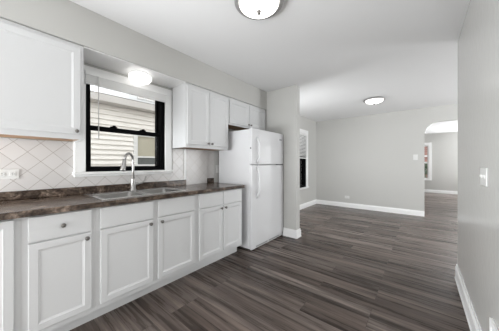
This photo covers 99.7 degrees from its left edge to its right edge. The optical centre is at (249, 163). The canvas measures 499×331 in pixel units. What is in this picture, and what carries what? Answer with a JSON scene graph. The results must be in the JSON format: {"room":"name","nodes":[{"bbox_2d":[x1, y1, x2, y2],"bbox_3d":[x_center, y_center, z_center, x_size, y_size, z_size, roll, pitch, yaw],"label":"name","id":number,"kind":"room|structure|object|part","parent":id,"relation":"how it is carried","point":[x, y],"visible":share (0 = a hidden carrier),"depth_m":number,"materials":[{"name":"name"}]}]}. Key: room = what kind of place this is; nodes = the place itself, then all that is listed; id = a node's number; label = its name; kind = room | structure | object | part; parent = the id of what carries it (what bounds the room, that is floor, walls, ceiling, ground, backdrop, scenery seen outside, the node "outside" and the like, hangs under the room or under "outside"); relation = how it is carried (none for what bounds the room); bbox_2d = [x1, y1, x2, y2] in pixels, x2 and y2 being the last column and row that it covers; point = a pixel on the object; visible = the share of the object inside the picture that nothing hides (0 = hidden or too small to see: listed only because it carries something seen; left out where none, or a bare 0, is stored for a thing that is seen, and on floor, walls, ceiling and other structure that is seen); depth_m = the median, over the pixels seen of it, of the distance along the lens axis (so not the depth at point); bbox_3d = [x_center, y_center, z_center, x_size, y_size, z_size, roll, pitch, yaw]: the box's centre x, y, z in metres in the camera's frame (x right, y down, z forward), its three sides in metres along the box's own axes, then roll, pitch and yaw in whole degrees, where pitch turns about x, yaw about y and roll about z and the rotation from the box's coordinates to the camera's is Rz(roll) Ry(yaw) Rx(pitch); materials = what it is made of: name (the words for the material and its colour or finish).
{"room":"kitchen","nodes":[
{"label":"kitchen","id":0,"kind":"room"},
{"bbox_2d":[97,86,154,104],"bbox_3d":[-3.635,-2.095,12.956,4.600,7.850,9.100,0,0,39],"label":"sky","id":1,"kind":"structure","parent":0,"point":[101,90],"depth_m":8.95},
{"bbox_2d":[0,0,266,109],"bbox_3d":[-1.579,-1.106,1.647,0.330,0.308,5.560,0,0,39],"label":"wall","id":2,"kind":"structure","parent":0,"point":[67,20],"depth_m":1.89,"materials":[{"name":"grey paint"}]},
{"bbox_2d":[84,46,185,88],"bbox_3d":[-1.162,-0.948,2.171,0.316,0.008,0.948,0,0,39],"label":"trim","id":3,"kind":"structure","parent":2,"relation":"attached to","point":[93,57],"depth_m":2.04,"materials":[{"name":"white paint"}]},
{"bbox_2d":[128,70,151,84],"bbox_3d":[-1.142,-0.891,2.200,0.220,0.105,0.220,0,0,39],"label":"ceiling light","id":4,"kind":"object","parent":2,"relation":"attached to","point":[139,77],"visible":1,"depth_m":2.13,"materials":[{"name":"white glass"}]},
{"bbox_2d":[0,63,315,204],"bbox_3d":[0.911,-0.040,5.126,0.200,2.440,14.300,0,0,39],"label":"wall","id":5,"kind":"structure","parent":0,"point":[308,194],"depth_m":5.87,"materials":[{"name":"grey paint"}]},
{"bbox_2d":[0,169,18,178],"bbox_3d":[-1.825,0.076,1.587,0.009,0.074,0.122,0,0,39],"label":"wall outlet","id":6,"kind":"object","parent":5,"relation":"attached to","point":[4,173],"visible":1,"depth_m":1.59,"materials":[{"name":"white plastic"}]},
{"bbox_2d":[0,18,83,141],"bbox_3d":[-1.715,-0.573,1.431,0.325,0.754,0.894,0,0,39],"label":"upper cabinet","id":7,"kind":"object","parent":5,"relation":"attached to","point":[42,74],"visible":1,"depth_m":1.50,"materials":[{"name":"white paint"}]},
{"bbox_2d":[0,138,184,191],"bbox_3d":[-1.512,0.054,1.986,0.008,0.501,2.070,0,0,39],"label":"backsplash","id":8,"kind":"structure","parent":5,"relation":"attached to","point":[41,164],"depth_m":1.77,"materials":[{"name":"white tile"}]},
{"bbox_2d":[0,180,185,200],"bbox_3d":[-1.493,0.241,1.988,0.018,0.067,2.056,0,0,39],"label":"backsplash","id":9,"kind":"structure","parent":5,"relation":"attached to","point":[26,194],"depth_m":1.90,"materials":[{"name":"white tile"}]},
{"bbox_2d":[72,65,173,176],"bbox_3d":[-1.330,-0.399,2.306,0.205,1.034,0.976,0,0,39],"label":"window","id":10,"kind":"structure","parent":5,"relation":"in","point":[82,166],"depth_m":2.26,"materials":[{"name":"white paint"}]},
{"bbox_3d":[-1.280,0.096,2.265,0.075,0.045,0.976,0,0,39],"label":"sill","id":11,"kind":"part","parent":10,"relation":"part of","materials":[{"name":"white paint"}]},
{"bbox_3d":[-1.369,-0.580,2.337,0.035,0.490,0.702,0,0,39],"label":"sash","id":12,"kind":"part","parent":10,"relation":"part of","materials":[{"name":"black"}]},
{"bbox_3d":[-1.330,-0.171,2.306,0.035,0.408,0.702,0,0,39],"label":"sash","id":13,"kind":"part","parent":10,"relation":"part of","materials":[{"name":"black"}]},
{"bbox_3d":[-1.349,-0.396,2.321,0.156,0.938,0.796,0,0,39],"label":"frame","id":14,"kind":"part","parent":10,"relation":"part of","materials":[{"name":"black"}]},
{"bbox_2d":[85,70,167,138],"bbox_3d":[-1.250,-0.550,2.242,0.038,0.620,0.807,0,0,39],"label":"window blind","id":15,"kind":"object","parent":10,"relation":"attached to","point":[91,78],"visible":1,"depth_m":2.16,"materials":[{"name":"white paint"}]},
{"bbox_3d":[-1.255,-0.749,2.245,0.026,0.013,0.800,0,0,39],"label":"rail","id":16,"kind":"part","parent":15,"relation":"part of","materials":[{"name":"white paint"}]},
{"bbox_2d":[184,149,185,178],"bbox_3d":[-0.851,0.004,2.777,0.033,0.399,0.021,0,0,39],"label":"trim","id":17,"kind":"structure","parent":5,"relation":"attached to","point":[184,149],"depth_m":2.77,"materials":[{"name":"white paint"}]},
{"bbox_2d":[185,149,206,184],"bbox_3d":[-0.735,0.040,2.922,0.030,0.471,0.347,0,0,39],"label":"backsplash","id":18,"kind":"structure","parent":5,"relation":"attached to","point":[196,160],"depth_m":2.90,"materials":[{"name":"tile"}]},
{"bbox_2d":[173,82,227,150],"bbox_3d":[-0.612,-0.573,2.786,0.325,0.754,0.696,0,0,39],"label":"upper cabinet","id":19,"kind":"object","parent":5,"relation":"attached to","point":[200,115],"visible":1,"depth_m":2.60,"materials":[{"name":"white paint"}]},
{"bbox_3d":[-0.621,-0.577,2.577,0.018,0.686,0.331,0,0,39],"label":"door","id":20,"kind":"part","parent":19,"relation":"part of","materials":[{"name":"white paint"}]},
{"bbox_3d":[-0.409,-0.577,2.838,0.018,0.686,0.331,0,0,39],"label":"door","id":21,"kind":"part","parent":19,"relation":"part of","materials":[{"name":"white paint"}]},
{"bbox_2d":[207,151,213,177],"bbox_3d":[-0.586,0.054,3.122,0.008,0.501,0.149,0,0,39],"label":"backsplash","id":22,"kind":"structure","parent":5,"relation":"attached to","point":[210,154],"depth_m":3.12,"materials":[{"name":"tile"}]},
{"bbox_2d":[207,178,213,182],"bbox_3d":[-0.575,0.241,3.115,0.018,0.067,0.120,0,0,39],"label":"backsplash","id":23,"kind":"structure","parent":5,"relation":"attached to","point":[209,180],"depth_m":3.10,"materials":[{"name":"brown stone"}]},
{"bbox_2d":[228,97,264,129],"bbox_3d":[-0.101,-0.756,3.413,0.325,0.388,0.914,0,0,39],"label":"upper cabinet","id":24,"kind":"object","parent":5,"relation":"attached to","point":[241,115],"visible":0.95,"depth_m":3.25,"materials":[{"name":"white paint"}]},
{"bbox_3d":[-0.145,-0.752,3.161,0.018,0.336,0.435,0,0,39],"label":"door","id":25,"kind":"part","parent":24,"relation":"part of","materials":[{"name":"white paint"}]},
{"bbox_3d":[0.135,-0.752,3.505,0.018,0.336,0.439,0,0,39],"label":"door","id":26,"kind":"part","parent":24,"relation":"part of","materials":[{"name":"white paint"}]},
{"bbox_2d":[300,129,308,189],"bbox_3d":[1.317,-0.122,5.556,0.205,1.575,0.784,0,0,39],"label":"window","id":27,"kind":"structure","parent":5,"relation":"in","point":[303,162],"depth_m":5.71,"materials":[{"name":"white paint"}]},
{"bbox_3d":[1.317,0.220,5.557,0.004,0.700,0.446,0,0,39],"label":"pane","id":28,"kind":"part","parent":27,"relation":"part of","materials":[{"name":"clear glass"}]},
{"bbox_3d":[1.317,0.220,5.556,0.035,0.720,0.466,0,0,39],"label":"sash","id":29,"kind":"part","parent":27,"relation":"part of","materials":[{"name":"black"}]},
{"bbox_3d":[1.298,-0.100,5.572,0.156,1.440,0.560,0,0,39],"label":"frame","id":30,"kind":"part","parent":27,"relation":"part of","materials":[{"name":"black"}]},
{"bbox_2d":[300,133,306,158],"bbox_3d":[1.375,-0.475,5.509,0.030,0.660,0.540,0,0,39],"label":"window blind","id":31,"kind":"object","parent":27,"relation":"attached to","point":[302,134],"visible":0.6,"depth_m":5.55,"materials":[{"name":"white paint"}]},
{"bbox_2d":[300,199,316,209],"bbox_3d":[1.073,1.117,5.149,0.020,0.125,2.960,0,0,39],"label":"baseboard","id":32,"kind":"structure","parent":5,"relation":"attached to","point":[302,206],"depth_m":5.82,"materials":[{"name":"white paint"}]},
{"bbox_2d":[69,192,469,330],"bbox_3d":[3.230,1.220,3.237,6.180,0.080,14.300,0,0,39],"label":"floor","id":33,"kind":"structure","parent":0,"point":[348,269],"depth_m":2.04,"materials":[{"name":"brown wood"}]},
{"bbox_2d":[0,218,20,330],"bbox_3d":[-1.733,0.748,1.213,0.572,0.864,0.532,0,0,39],"label":"base cabinet","id":34,"kind":"object","parent":33,"relation":"on","point":[10,230],"visible":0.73,"depth_m":1.21,"materials":[{"name":"white paint"}]},
{"bbox_3d":[-1.514,0.677,1.043,0.018,0.706,0.465,0,0,39],"label":"door","id":35,"kind":"part","parent":34,"relation":"part of","materials":[{"name":"white paint"}]},
{"bbox_2d":[21,208,95,330],"bbox_3d":[-1.437,0.748,1.554,0.601,0.864,0.370,0,0,39],"label":"base cabinet","id":36,"kind":"object","parent":33,"relation":"on","point":[58,250],"visible":0.9,"depth_m":1.37,"materials":[{"name":"white paint"}]},
{"bbox_3d":[-1.233,0.400,1.389,0.018,0.152,0.315,0,0,39],"label":"drawer","id":37,"kind":"part","parent":36,"relation":"part of","materials":[{"name":"white paint"}]},
{"bbox_3d":[-1.233,0.758,1.389,0.018,0.544,0.315,0,0,39],"label":"door","id":38,"kind":"part","parent":36,"relation":"part of","materials":[{"name":"white paint"}]},
{"bbox_2d":[92,194,196,319],"bbox_3d":[-1.038,0.748,2.043,0.601,0.864,0.892,0,0,39],"label":"base cabinet","id":39,"kind":"object","parent":33,"relation":"on","point":[142,248],"visible":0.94,"depth_m":1.79,"materials":[{"name":"white paint"}]},
{"bbox_2d":[0,178,244,220],"bbox_3d":[-1.109,0.261,1.988,0.630,0.106,2.542,0,0,39],"label":"countertop","id":40,"kind":"structure","parent":39,"relation":"on","point":[26,203],"depth_m":1.68,"materials":[{"name":"brown stone"}]},
{"bbox_2d":[120,152,146,189],"bbox_3d":[-1.195,0.076,2.137,0.101,0.386,0.321,0,0,14],"label":"kitchen faucet","id":41,"kind":"object","parent":40,"relation":"on","point":[123,166],"visible":0.97,"depth_m":2.16,"materials":[{"name":"silver metal"}]},
{"bbox_3d":[-1.204,0.016,2.106,0.023,0.266,0.173,0,0,-1],"label":"spout","id":42,"kind":"part","parent":41,"relation":"part of","materials":[{"name":"silver metal"}]},
{"bbox_3d":[-1.158,0.176,2.238,0.029,0.089,0.125,0,0,39],"label":"lever","id":43,"kind":"part","parent":41,"relation":"part of","materials":[{"name":"silver metal"}]},
{"bbox_2d":[83,187,187,200],"bbox_3d":[-1.068,0.355,2.033,0.512,0.172,0.749,0,0,39],"label":"sink","id":44,"kind":"object","parent":40,"relation":"in","point":[110,195],"visible":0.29,"depth_m":2.03,"materials":[{"name":"silver metal"}]},
{"bbox_3d":[-1.153,0.357,1.871,0.362,0.168,0.327,0,0,39],"label":"bowl","id":45,"kind":"part","parent":44,"relation":"part of","materials":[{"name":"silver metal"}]},
{"bbox_3d":[-0.925,0.357,2.150,0.362,0.168,0.327,0,0,39],"label":"bowl","id":46,"kind":"part","parent":44,"relation":"part of","materials":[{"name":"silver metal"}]},
{"bbox_3d":[-0.975,0.400,1.706,0.018,0.152,0.396,0,0,39],"label":"drawer","id":47,"kind":"part","parent":39,"relation":"part of","materials":[{"name":"white paint"}]},
{"bbox_3d":[-0.975,0.758,1.706,0.018,0.544,0.396,0,0,39],"label":"door","id":48,"kind":"part","parent":39,"relation":"part of","materials":[{"name":"white paint"}]},
{"bbox_3d":[-0.699,0.400,2.045,0.018,0.152,0.394,0,0,39],"label":"drawer","id":49,"kind":"part","parent":39,"relation":"part of","materials":[{"name":"white paint"}]},
{"bbox_3d":[-0.699,0.758,2.045,0.018,0.544,0.394,0,0,39],"label":"door","id":50,"kind":"part","parent":39,"relation":"part of","materials":[{"name":"white paint"}]},
{"bbox_2d":[191,188,241,272],"bbox_3d":[-0.528,0.748,2.671,0.601,0.864,0.725,0,0,39],"label":"base cabinet","id":51,"kind":"object","parent":33,"relation":"on","point":[219,213],"visible":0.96,"depth_m":2.46,"materials":[{"name":"white paint"}]},
{"bbox_3d":[-0.429,0.400,2.376,0.018,0.152,0.342,0,0,39],"label":"drawer","id":52,"kind":"part","parent":51,"relation":"part of","materials":[{"name":"white paint"}]},
{"bbox_3d":[-0.429,0.758,2.376,0.018,0.544,0.342,0,0,39],"label":"door","id":53,"kind":"part","parent":51,"relation":"part of","materials":[{"name":"white paint"}]},
{"bbox_3d":[-0.213,0.758,2.641,0.018,0.544,0.326,0,0,39],"label":"door","id":54,"kind":"part","parent":51,"relation":"part of","materials":[{"name":"white paint"}]},
{"bbox_3d":[-0.213,0.400,2.641,0.018,0.152,0.326,0,0,39],"label":"drawer","id":55,"kind":"part","parent":51,"relation":"part of","materials":[{"name":"white paint"}]},
{"bbox_2d":[219,128,282,249],"bbox_3d":[0.059,0.346,3.332,0.703,1.668,0.838,0,0,39],"label":"refrigerator","id":56,"kind":"object","parent":33,"relation":"on","point":[253,158],"visible":0.93,"depth_m":3.02,"materials":[{"name":"white metal"}]},
{"bbox_3d":[0.119,0.250,2.906,0.074,0.448,0.040,0,0,29],"label":"handle","id":57,"kind":"part","parent":56,"relation":"part of","materials":[{"name":"white plastic"}]},
{"bbox_3d":[0.119,-0.193,2.906,0.073,0.366,0.040,0,0,29],"label":"handle","id":58,"kind":"part","parent":56,"relation":"part of","materials":[{"name":"white plastic"}]},
{"bbox_3d":[0.280,0.564,3.155,0.035,1.092,0.834,0,0,39],"label":"fridge door","id":59,"kind":"part","parent":56,"relation":"part of","materials":[{"name":"white metal"}]},
{"bbox_3d":[0.280,-0.242,3.155,0.035,0.492,0.834,0,0,39],"label":"freezer door","id":60,"kind":"part","parent":56,"relation":"part of","materials":[{"name":"white metal"}]},
{"bbox_2d":[70,0,469,133],"bbox_3d":[3.230,-1.310,3.237,6.180,0.100,14.300,0,0,39],"label":"ceiling","id":61,"kind":"structure","parent":0,"point":[340,54],"depth_m":2.24,"materials":[{"name":"white paint"}]},
{"bbox_2d":[234,0,283,19],"bbox_3d":[0.073,-1.203,1.617,0.376,0.114,0.376,0,0,39],"label":"ceiling light","id":62,"kind":"object","parent":61,"relation":"attached to","point":[250,9],"visible":1,"depth_m":1.61,"materials":[{"name":"white glass"}]},
{"bbox_2d":[363,97,385,104],"bbox_3d":[2.421,-1.203,4.090,0.376,0.114,0.376,0,0,39],"label":"ceiling light","id":63,"kind":"object","parent":61,"relation":"attached to","point":[373,100],"visible":1,"depth_m":4.00,"materials":[{"name":"white glass"}]},
{"bbox_3d":[2.421,-1.202,4.090,0.304,0.060,0.304,0,0,39],"label":"lamp shade","id":64,"kind":"part","parent":63,"relation":"part of","materials":[{"name":"white glass"}]},
{"bbox_2d":[265,85,299,234],"bbox_3d":[0.435,-0.040,3.673,0.895,2.440,0.125,0,0,39],"label":"wall partition","id":65,"kind":"structure","parent":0,"point":[282,114],"depth_m":3.43,"materials":[{"name":"grey paint"}]},
{"bbox_2d":[283,227,300,238],"bbox_3d":[0.698,1.115,3.458,0.255,0.130,0.165,0,0,39],"label":"baseboard","id":66,"kind":"structure","parent":65,"relation":"attached to","point":[296,234],"depth_m":3.40,"materials":[{"name":"white paint"}]},
{"bbox_2d":[316,104,457,210],"bbox_3d":[4.317,-0.040,4.493,5.880,2.440,0.120,0,0,39],"label":"wall","id":67,"kind":"structure","parent":0,"point":[368,159],"depth_m":5.32,"materials":[{"name":"grey paint"}]},
{"bbox_2d":[317,200,423,216],"bbox_3d":[2.966,1.120,5.503,2.470,0.120,0.020,0,0,39],"label":"baseboard","id":68,"kind":"structure","parent":67,"relation":"attached to","point":[333,203],"depth_m":5.33,"materials":[{"name":"white paint"}]},
{"bbox_2d":[424,132,457,190],"bbox_3d":[7.705,-0.040,8.653,5.880,2.440,0.150,0,0,39],"label":"wall","id":69,"kind":"structure","parent":0,"point":[444,145],"depth_m":8.47,"materials":[{"name":"grey paint"}]},
{"bbox_2d":[424,142,431,179],"bbox_3d":[7.324,-0.105,8.898,0.560,1.570,0.092,0,0,39],"label":"window","id":70,"kind":"structure","parent":69,"relation":"in","point":[428,145],"depth_m":8.73,"materials":[{"name":"white paint"}]},
{"bbox_3d":[7.340,-0.075,8.918,0.360,1.390,0.040,0,0,39],"label":"frame","id":71,"kind":"part","parent":70,"relation":"part of","materials":[{"name":"white paint"}]},
{"bbox_2d":[424,189,457,193],"bbox_3d":[7.651,1.120,8.587,5.880,0.120,0.020,0,0,39],"label":"baseboard","id":72,"kind":"structure","parent":69,"relation":"attached to","point":[425,190],"depth_m":8.50,"materials":[{"name":"white paint"}]},
{"bbox_2d":[458,0,498,330],"bbox_3d":[0.436,-0.040,-0.019,0.120,2.440,5.520,0,0,39],"label":"wall","id":73,"kind":"structure","parent":0,"point":[478,40],"depth_m":1.32,"materials":[{"name":"grey paint"}]},
{"bbox_2d":[455,264,480,330],"bbox_3d":[0.386,1.106,0.031,0.020,0.148,5.536,0,0,39],"label":"baseboard","id":74,"kind":"structure","parent":73,"relation":"attached to","point":[471,317],"depth_m":1.64,"materials":[{"name":"white paint"}]},
{"bbox_2d":[480,168,487,186],"bbox_3d":[1.378,0.075,1.244,0.014,0.105,0.150,0,0,39],"label":"light switch","id":75,"kind":"object","parent":73,"relation":"attached to","point":[483,171],"visible":1,"depth_m":1.22,"materials":[{"name":"white plastic"}]},
{"bbox_2d":[489,317,497,330],"bbox_3d":[1.068,0.917,0.862,0.012,0.226,0.625,0,0,39],"label":"wall outlet","id":76,"kind":"object","parent":73,"relation":"in","point":[492,327],"visible":1,"depth_m":1.07,"materials":[{"name":"white plastic"}]},
{"label":"outside","id":77,"kind":"structure","parent":0,"visible":0},
{"bbox_3d":[4.133,1.880,8.241,28.000,0.100,34.000,0,0,39],"label":"ground","id":78,"kind":"structure","parent":77,"visible":0},
{"bbox_2d":[90,90,154,165],"bbox_3d":[-3.908,0.005,5.439,3.470,3.650,9.900,0,0,39],"label":"neighbor house","id":79,"kind":"structure","parent":78,"relation":"on","point":[110,149],"depth_m":4.48,"materials":[{"name":"beige plastic"}]},
{"bbox_2d":[138,136,154,156],"bbox_3d":[-2.428,-0.407,4.954,0.014,0.455,0.415,0,0,39],"label":"shade","id":80,"kind":"object","parent":79,"relation":"hanging from","point":[146,144],"depth_m":4.95,"materials":[{"name":"beige fabric"}]},
{"bbox_3d":[-2.429,-0.068,4.954,0.012,0.155,0.415,0,0,39],"label":"pane","id":81,"kind":"part","parent":79,"relation":"part of","materials":[{"name":"clear glass"}]},
{"bbox_2d":[424,147,426,176],"bbox_3d":[13.018,-1.195,15.192,8.600,6.050,4.600,0,0,39],"label":"brick house","id":82,"kind":"structure","parent":78,"relation":"on","point":[425,148],"depth_m":13.81,"materials":[{"name":"red brick"}]},
{"bbox_2d":[424,163,426,177],"bbox_3d":[8.695,0.847,10.460,1.687,1.970,1.456,0,0,39],"label":"shrub","id":83,"kind":"object","parent":78,"relation":"on","point":[425,164],"visible":0.02,"depth_m":10.20,"materials":[{"name":"green plant"}]}
]}

